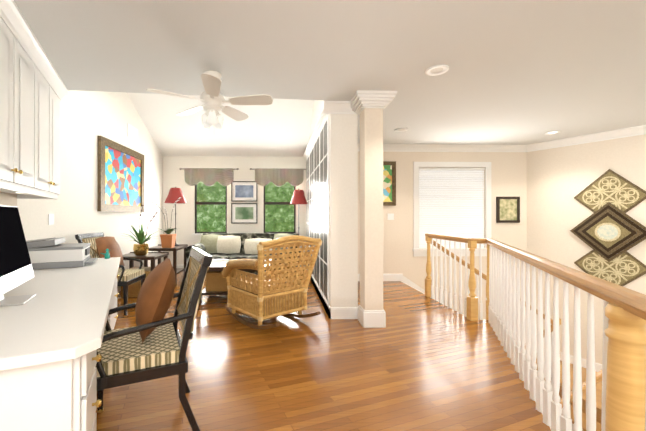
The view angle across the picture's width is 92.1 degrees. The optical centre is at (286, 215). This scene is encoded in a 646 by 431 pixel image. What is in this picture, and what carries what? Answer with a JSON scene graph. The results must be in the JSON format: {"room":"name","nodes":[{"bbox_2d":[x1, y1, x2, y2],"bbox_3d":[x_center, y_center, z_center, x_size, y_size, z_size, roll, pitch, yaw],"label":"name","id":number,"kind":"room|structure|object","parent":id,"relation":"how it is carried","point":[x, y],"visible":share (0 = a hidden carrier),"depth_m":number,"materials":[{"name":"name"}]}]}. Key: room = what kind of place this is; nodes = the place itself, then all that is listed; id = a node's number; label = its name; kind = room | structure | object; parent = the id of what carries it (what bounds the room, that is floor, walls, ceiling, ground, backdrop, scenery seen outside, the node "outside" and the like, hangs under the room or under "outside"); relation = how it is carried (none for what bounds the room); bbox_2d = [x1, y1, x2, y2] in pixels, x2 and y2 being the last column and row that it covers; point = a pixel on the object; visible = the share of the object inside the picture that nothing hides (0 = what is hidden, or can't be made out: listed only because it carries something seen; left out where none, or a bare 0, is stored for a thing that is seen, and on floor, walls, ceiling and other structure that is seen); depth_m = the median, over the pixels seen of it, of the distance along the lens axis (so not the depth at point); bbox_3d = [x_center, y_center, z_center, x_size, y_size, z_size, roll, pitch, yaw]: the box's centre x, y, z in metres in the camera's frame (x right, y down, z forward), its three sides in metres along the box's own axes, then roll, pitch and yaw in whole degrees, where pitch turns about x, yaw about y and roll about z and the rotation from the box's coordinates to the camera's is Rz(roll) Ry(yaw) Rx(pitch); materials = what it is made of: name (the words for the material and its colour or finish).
{"room":"office","nodes":[
{"label":"office","id":0,"kind":"room"},
{"bbox_2d":[0,192,16,205],"bbox_3d":[-1.615,-0.111,0.598,0.120,2.700,5.497,0,0,-25],"label":"wall","id":1,"kind":"structure","parent":0,"point":[8,199],"depth_m":2.92,"materials":[{"name":"beige paint"}]},
{"bbox_2d":[0,0,67,198],"bbox_3d":[-1.815,-0.766,1.675,0.411,1.181,3.524,0,0,-25],"label":"upper cabinet","id":2,"kind":"object","parent":1,"relation":"attached to","point":[33,91],"visible":1,"depth_m":2.32,"materials":[{"name":"white wood"}]},
{"bbox_2d":[117,265,402,318],"bbox_3d":[-0.199,1.174,2.599,5.000,0.140,8.940,0,0,-1],"label":"baseboard","id":3,"kind":"structure","parent":1,"relation":"attached to","point":[344,312],"depth_m":3.73,"materials":[{"name":"white"}]},
{"bbox_2d":[17,90,162,268],"bbox_3d":[-2.813,-1.050,5.070,0.120,4.600,3.900,0,0,-1],"label":"wall","id":4,"kind":"structure","parent":0,"point":[87,118],"depth_m":4.35,"materials":[{"name":"white paint"}]},
{"bbox_2d":[48,214,53,224],"bbox_3d":[-2.716,0.046,3.579,0.007,0.120,0.080,0,0,-1],"label":"light switch","id":5,"kind":"object","parent":4,"relation":"attached to","point":[50,219],"visible":1,"depth_m":3.57,"materials":[{"name":"white plastic"}]},
{"bbox_2d":[98,136,143,212],"bbox_3d":[-2.730,-0.609,5.220,0.048,1.100,1.450,0,0,-1],"label":"painting","id":6,"kind":"object","parent":4,"relation":"attached to","point":[120,178],"visible":1,"depth_m":5.05},
{"bbox_2d":[126,92,313,156],"bbox_3d":[-0.954,-2.284,5.163,3.900,1.960,4.000,0,0,-1],"label":"ceiling","id":7,"kind":"structure","parent":0,"point":[278,128],"depth_m":6.20,"materials":[{"name":"white paint"}]},
{"bbox_2d":[163,156,305,264],"bbox_3d":[-1.000,-0.055,7.117,3.591,2.620,0.120,0,0,-1],"label":"wall","id":8,"kind":"structure","parent":0,"point":[173,175],"depth_m":7.04,"materials":[{"name":"beige paint"}]},
{"bbox_2d":[180,168,238,185],"bbox_3d":[-1.725,-0.863,6.945,1.335,0.415,0.194,0,0,-1],"label":"valance curtain","id":9,"kind":"object","parent":8,"relation":"attached to","point":[208,176],"visible":1,"depth_m":6.91,"materials":[{"name":"grey fabric"}]},
{"bbox_2d":[195,184,226,232],"bbox_3d":[-1.718,-0.233,7.102,0.735,1.284,0.050,0,0,-1],"label":"window","id":10,"kind":"structure","parent":8,"relation":"in","point":[208,203],"depth_m":7.08,"materials":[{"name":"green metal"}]},
{"bbox_2d":[231,203,256,222],"bbox_3d":[-0.949,-0.050,7.042,0.590,0.460,0.028,0,0,-1],"label":"photo","id":11,"kind":"object","parent":8,"relation":"attached to","point":[243,212],"visible":0.96,"depth_m":7.04,"materials":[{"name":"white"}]},
{"bbox_2d":[231,181,256,200],"bbox_3d":[-0.949,-0.550,7.043,0.590,0.460,0.028,0,0,-1],"label":"photo","id":12,"kind":"object","parent":8,"relation":"attached to","point":[243,190],"visible":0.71,"depth_m":7.04,"materials":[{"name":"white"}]},
{"bbox_2d":[250,168,305,185],"bbox_3d":[-0.155,-0.863,6.979,1.335,0.415,0.194,0,0,-1],"label":"valance curtain","id":13,"kind":"object","parent":8,"relation":"attached to","point":[277,177],"visible":0.92,"depth_m":6.94,"materials":[{"name":"grey fabric"}]},
{"bbox_2d":[264,184,295,232],"bbox_3d":[-0.149,-0.233,7.135,0.735,1.284,0.050,0,0,-1],"label":"window","id":14,"kind":"structure","parent":8,"relation":"in","point":[277,203],"depth_m":7.11,"materials":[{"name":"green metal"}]},
{"bbox_2d":[96,271,550,430],"bbox_3d":[-0.124,1.394,2.601,5.150,0.300,8.940,0,0,-1],"label":"floor","id":15,"kind":"structure","parent":0,"point":[420,361],"depth_m":2.36,"materials":[{"name":"brown wood"}]},
{"bbox_2d":[0,257,119,430],"bbox_3d":[-1.692,0.815,2.116,1.006,0.856,2.670,0,0,-25],"label":"built-in desk","id":16,"kind":"object","parent":15,"relation":"on","point":[52,333],"visible":0.94,"depth_m":1.18,"materials":[{"name":"white wood"}]},
{"bbox_2d":[0,205,35,306],"bbox_3d":[-1.500,0.203,1.661,0.200,0.521,0.630,0,0,-25],"label":"monitor","id":17,"kind":"object","parent":16,"relation":"on","point":[16,269],"visible":0.98,"depth_m":1.72,"materials":[{"name":"silver metal"}]},
{"bbox_2d":[26,237,97,269],"bbox_3d":[-2.154,0.341,2.901,0.630,0.252,0.420,0,0,-25],"label":"printer","id":18,"kind":"object","parent":16,"relation":"on","point":[49,253],"visible":0.65,"depth_m":2.74,"materials":[{"name":"grey plastic"}]},
{"bbox_2d":[101,249,109,258],"bbox_3d":[-1.960,0.413,3.361,0.106,0.110,0.057,0,0,-1],"label":"bird figurine","id":19,"kind":"object","parent":16,"relation":"on","point":[107,255],"visible":1,"depth_m":3.35,"materials":[{"name":"teal ceramic"}]},
{"bbox_2d":[75,232,145,316],"bbox_3d":[-2.267,0.743,4.047,0.633,1.028,0.540,0,0,-1],"label":"chair","id":20,"kind":"object","parent":15,"relation":"on","point":[99,242],"visible":0.38,"depth_m":3.96,"materials":[{"name":"black paint"}]},
{"bbox_2d":[121,267,150,297],"bbox_3d":[-2.300,1.050,4.925,0.440,0.400,0.440,0,0,-1],"label":"wicker trunk","id":21,"kind":"object","parent":15,"relation":"on","point":[134,289],"visible":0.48,"depth_m":4.71,"materials":[{"name":"brown wicker"}]},
{"bbox_2d":[123,252,168,270],"bbox_3d":[-2.300,0.931,4.926,0.640,0.637,0.644,0,0,-1],"label":"side table","id":22,"kind":"object","parent":15,"relation":"on","point":[152,256],"visible":0.44,"depth_m":4.87,"materials":[{"name":"brown wood"}]},
{"bbox_2d":[122,205,157,255],"bbox_3d":[-2.294,0.227,4.921,0.700,0.802,0.634,0,0,-1],"label":"plant","id":23,"kind":"object","parent":22,"relation":"on","point":[141,247],"visible":1,"depth_m":4.84,"materials":[{"name":"green plant"}]},
{"bbox_2d":[96,247,212,430],"bbox_3d":[-0.816,0.738,1.865,0.633,1.028,0.540,0,0,-25],"label":"desk chair","id":24,"kind":"object","parent":15,"relation":"on","point":[152,345],"visible":0.88,"depth_m":1.71,"materials":[{"name":"black paint"}]},
{"bbox_2d":[144,244,187,283],"bbox_3d":[-2.286,0.919,5.926,0.590,0.667,0.744,0,0,-1],"label":"side table","id":25,"kind":"object","parent":15,"relation":"on","point":[159,248],"visible":0.38,"depth_m":5.63,"materials":[{"name":"brown wood"}]},
{"bbox_2d":[150,197,180,247],"bbox_3d":[-2.254,0.128,5.789,0.576,0.945,0.411,0,0,-1],"label":"orchid plant","id":26,"kind":"object","parent":25,"relation":"on","point":[168,239],"visible":1,"depth_m":5.70,"materials":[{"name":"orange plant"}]},
{"bbox_2d":[164,186,185,245],"bbox_3d":[-2.196,0.009,6.151,0.420,1.183,0.420,0,0,-1],"label":"table lamp","id":27,"kind":"object","parent":25,"relation":"on","point":[174,194],"visible":0.92,"depth_m":6.04,"materials":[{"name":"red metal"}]},
{"bbox_2d":[199,259,271,303],"bbox_3d":[-0.705,0.984,4.730,1.180,0.530,0.800,0,0,-1],"label":"coffee table","id":28,"kind":"object","parent":15,"relation":"on","point":[218,264],"visible":0.1,"depth_m":4.40,"materials":[{"name":"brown wood"}]},
{"bbox_2d":[206,271,236,291],"bbox_3d":[-0.939,0.958,4.705,0.470,0.278,0.520,0,0,-1],"label":"wicker basket","id":29,"kind":"object","parent":28,"relation":"on","point":[216,281],"visible":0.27,"depth_m":4.45,"materials":[{"name":"brown wicker"}]},
{"bbox_2d":[185,233,300,277],"bbox_3d":[-0.852,0.821,6.550,2.283,0.866,0.924,0,0,-1],"label":"sofa","id":30,"kind":"object","parent":15,"relation":"on","point":[229,245],"visible":0.44,"depth_m":6.54,"materials":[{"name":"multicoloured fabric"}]},
{"bbox_2d":[221,235,321,328],"bbox_3d":[-0.192,0.729,3.679,0.906,1.030,1.070,0,0,-39],"label":"rocking chair","id":31,"kind":"object","parent":15,"relation":"on","point":[278,287],"visible":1,"depth_m":3.44,"materials":[{"name":"wicker"}]},
{"bbox_2d":[290,189,307,234],"bbox_3d":[0.275,0.337,6.633,0.380,1.835,0.380,0,0,-1],"label":"floor lamp","id":32,"kind":"object","parent":15,"relation":"on","point":[298,198],"visible":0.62,"depth_m":6.53,"materials":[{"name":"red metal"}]},
{"bbox_2d":[350,90,396,327],"bbox_3d":[0.981,-0.053,3.563,0.440,2.600,0.440,0,0,-1],"label":"column","id":33,"kind":"structure","parent":15,"relation":"on","point":[368,106],"depth_m":3.46,"materials":[{"name":"white"}]},
{"bbox_2d":[425,233,645,430],"bbox_3d":[1.329,0.755,1.919,2.364,0.975,5.789,0,0,-1],"label":"railing","id":34,"kind":"object","parent":15,"relation":"on","point":[513,322],"visible":1,"depth_m":1.71,"materials":[{"name":"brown wood"}]},
{"bbox_2d":[14,0,645,144],"bbox_3d":[3.222,-1.417,2.022,11.816,0.120,7.853,0,0,-1],"label":"ceiling","id":35,"kind":"structure","parent":0,"point":[523,72],"depth_m":2.62,"materials":[{"name":"white paint"}]},
{"bbox_2d":[146,70,272,128],"bbox_3d":[-0.679,-1.060,2.955,1.109,0.589,1.117,0,0,-1],"label":"ceiling fan","id":36,"kind":"object","parent":35,"relation":"hanging from","point":[212,99],"visible":1,"depth_m":2.91,"materials":[{"name":"white painted wood"},{"name":"white metal"},{"name":"frosted glass"}]},
{"bbox_2d":[394,128,407,131],"bbox_3d":[1.806,-1.343,4.856,0.200,0.013,0.200,0,0,-1],"label":"recessed light","id":37,"kind":"object","parent":35,"relation":"in","point":[400,129],"visible":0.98,"depth_m":4.84,"materials":[{"name":"white"}]},
{"bbox_2d":[425,65,448,75],"bbox_3d":[1.401,-1.348,2.876,0.200,0.013,0.200,0,0,-1],"label":"recessed light","id":38,"kind":"object","parent":35,"relation":"in","point":[437,70],"visible":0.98,"depth_m":2.87,"materials":[{"name":"white"}]},
{"bbox_2d":[545,131,560,134],"bbox_3d":[4.328,-1.342,5.023,0.200,0.013,0.200,0,0,-1],"label":"recessed light","id":39,"kind":"object","parent":35,"relation":"in","point":[551,132],"visible":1,"depth_m":5.02,"materials":[{"name":"white"}]},
{"bbox_2d":[308,100,357,306],"bbox_3d":[0.667,-1.049,5.419,0.330,4.600,3.350,0,0,-1],"label":"wall","id":40,"kind":"structure","parent":0,"point":[343,210],"depth_m":3.74,"materials":[{"name":"beige paint"}]},
{"bbox_2d":[303,108,330,318],"bbox_3d":[0.467,-0.059,5.412,0.070,2.620,3.350,0,0,-1],"label":"door","id":41,"kind":"structure","parent":40,"relation":"in","point":[316,155],"depth_m":4.58,"materials":[{"name":"grey"}]},
{"bbox_2d":[323,101,356,113],"bbox_3d":[0.658,-1.291,3.699,0.420,0.125,0.092,0,0,-1],"label":"crown molding","id":42,"kind":"structure","parent":40,"relation":"attached to","point":[336,107],"depth_m":3.70,"materials":[{"name":"white"}]},
{"bbox_2d":[358,151,526,318],"bbox_3d":[2.734,1.353,5.993,3.829,5.600,0.120,0,0,-1],"label":"wall","id":43,"kind":"structure","parent":0,"point":[508,174],"depth_m":5.94,"materials":[{"name":"beige paint"}]},
{"bbox_2d":[383,161,395,205],"bbox_3d":[1.781,-0.608,5.896,0.620,0.840,0.038,0,0,-1],"label":"framed picture","id":44,"kind":"object","parent":43,"relation":"attached to","point":[389,183],"visible":0.42,"depth_m":5.90},
{"bbox_2d":[388,214,393,219],"bbox_3d":[2.001,0.022,5.911,0.120,0.120,0.017,0,0,-1],"label":"light switch","id":45,"kind":"object","parent":43,"relation":"attached to","point":[390,216],"visible":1,"depth_m":5.91,"materials":[{"name":"white plastic"}]},
{"bbox_2d":[358,144,523,151],"bbox_3d":[2.737,-1.285,5.894,4.009,0.125,0.092,0,0,-1],"label":"crown molding","id":46,"kind":"structure","parent":43,"relation":"attached to","point":[386,147],"depth_m":5.90,"materials":[{"name":"white wood"}]},
{"bbox_2d":[419,170,481,244],"bbox_3d":[3.188,-0.147,6.046,1.300,1.560,0.001,0,0,-1],"label":"window","id":47,"kind":"structure","parent":43,"relation":"in","point":[452,206],"depth_m":6.05,"materials":[{"name":"glass"}]},
{"bbox_2d":[419,167,484,247],"bbox_3d":[3.189,-0.147,5.979,1.290,1.550,0.055,0,0,-1],"label":"window blinds","id":48,"kind":"object","parent":47,"relation":"attached to","point":[448,202],"visible":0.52,"depth_m":5.97,"materials":[{"name":"white plastic"}]},
{"bbox_2d":[412,162,490,256],"bbox_3d":[3.191,-0.123,5.916,1.540,1.810,0.059,0,0,-1],"label":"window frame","id":49,"kind":"structure","parent":43,"relation":"in","point":[417,250],"depth_m":5.92,"materials":[{"name":"white wood"}]},
{"bbox_2d":[496,197,519,222],"bbox_3d":[4.270,-0.113,5.951,0.440,0.500,0.033,0,0,-1],"label":"framed picture","id":50,"kind":"object","parent":43,"relation":"attached to","point":[507,209],"visible":0.96,"depth_m":5.95,"materials":[{"name":"brown"}]},
{"bbox_2d":[527,134,645,363],"bbox_3d":[6.983,1.343,2.125,0.120,5.600,9.000,0,0,-30],"label":"wall","id":51,"kind":"structure","parent":0,"point":[559,179],"depth_m":5.40,"materials":[{"name":"beige paint"}]},
{"bbox_2d":[560,352,601,371],"bbox_3d":[5.299,2.510,4.851,0.016,0.140,2.567,0,0,-30],"label":"baseboard","id":52,"kind":"structure","parent":51,"relation":"attached to","point":[598,367],"depth_m":5.24,"materials":[{"name":"white"}]},
{"bbox_2d":[524,125,645,151],"bbox_3d":[6.259,-1.292,3.068,3.343,0.125,5.700,0,0,-1],"label":"crown molding","id":53,"kind":"structure","parent":51,"relation":"attached to","point":[637,130],"depth_m":5.18,"materials":[{"name":"white wood"}]},
{"bbox_2d":[570,202,645,261],"bbox_3d":[5.155,0.265,4.951,0.084,0.961,0.961,0,0,-30],"label":"wall art","id":54,"kind":"object","parent":51,"relation":"attached to","point":[608,231],"visible":1,"depth_m":4.92,"materials":[{"name":"brown wood"}]},
{"bbox_2d":[574,250,645,285],"bbox_3d":[5.211,0.816,4.983,0.033,0.890,0.890,0,0,-30],"label":"wall art","id":55,"kind":"object","parent":51,"relation":"attached to","point":[625,268],"visible":0.81,"depth_m":4.92,"materials":[{"name":"brown metal"}]},
{"bbox_2d":[574,169,645,212],"bbox_3d":[5.211,-0.306,4.985,0.033,0.890,0.890,0,0,-30],"label":"wall art","id":56,"kind":"object","parent":51,"relation":"attached to","point":[621,193],"visible":0.79,"depth_m":4.96,"materials":[{"name":"brown metal"}]},
{"label":"outside","id":57,"kind":"structure","parent":0,"visible":0},
{"bbox_2d":[197,181,293,231],"bbox_3d":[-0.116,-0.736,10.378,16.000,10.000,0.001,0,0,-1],"label":"trees","id":58,"kind":"object","parent":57,"point":[214,221],"depth_m":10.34,"materials":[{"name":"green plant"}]},
{"bbox_3d":[3.300,4.194,2.687,13.500,0.100,10.500,0,0,-1],"label":"floor","id":59,"kind":"structure","parent":0,"visible":0},
{"bbox_2d":[400,274,601,430],"bbox_3d":[3.909,2.850,4.824,4.029,3.480,2.240,0,0,-1],"label":"stair","id":60,"kind":"structure","parent":59,"relation":"on","point":[405,280],"depth_m":4.48,"materials":[{"name":"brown wood"}]},
{"bbox_2d":[430,240,601,426],"bbox_3d":[3.098,2.238,4.263,2.360,3.720,1.155,0,0,-1],"label":"stair railing","id":61,"kind":"object","parent":60,"relation":"on","point":[598,374],"visible":0.04,"depth_m":4.76,"materials":[{"name":"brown wood"}]}
]}

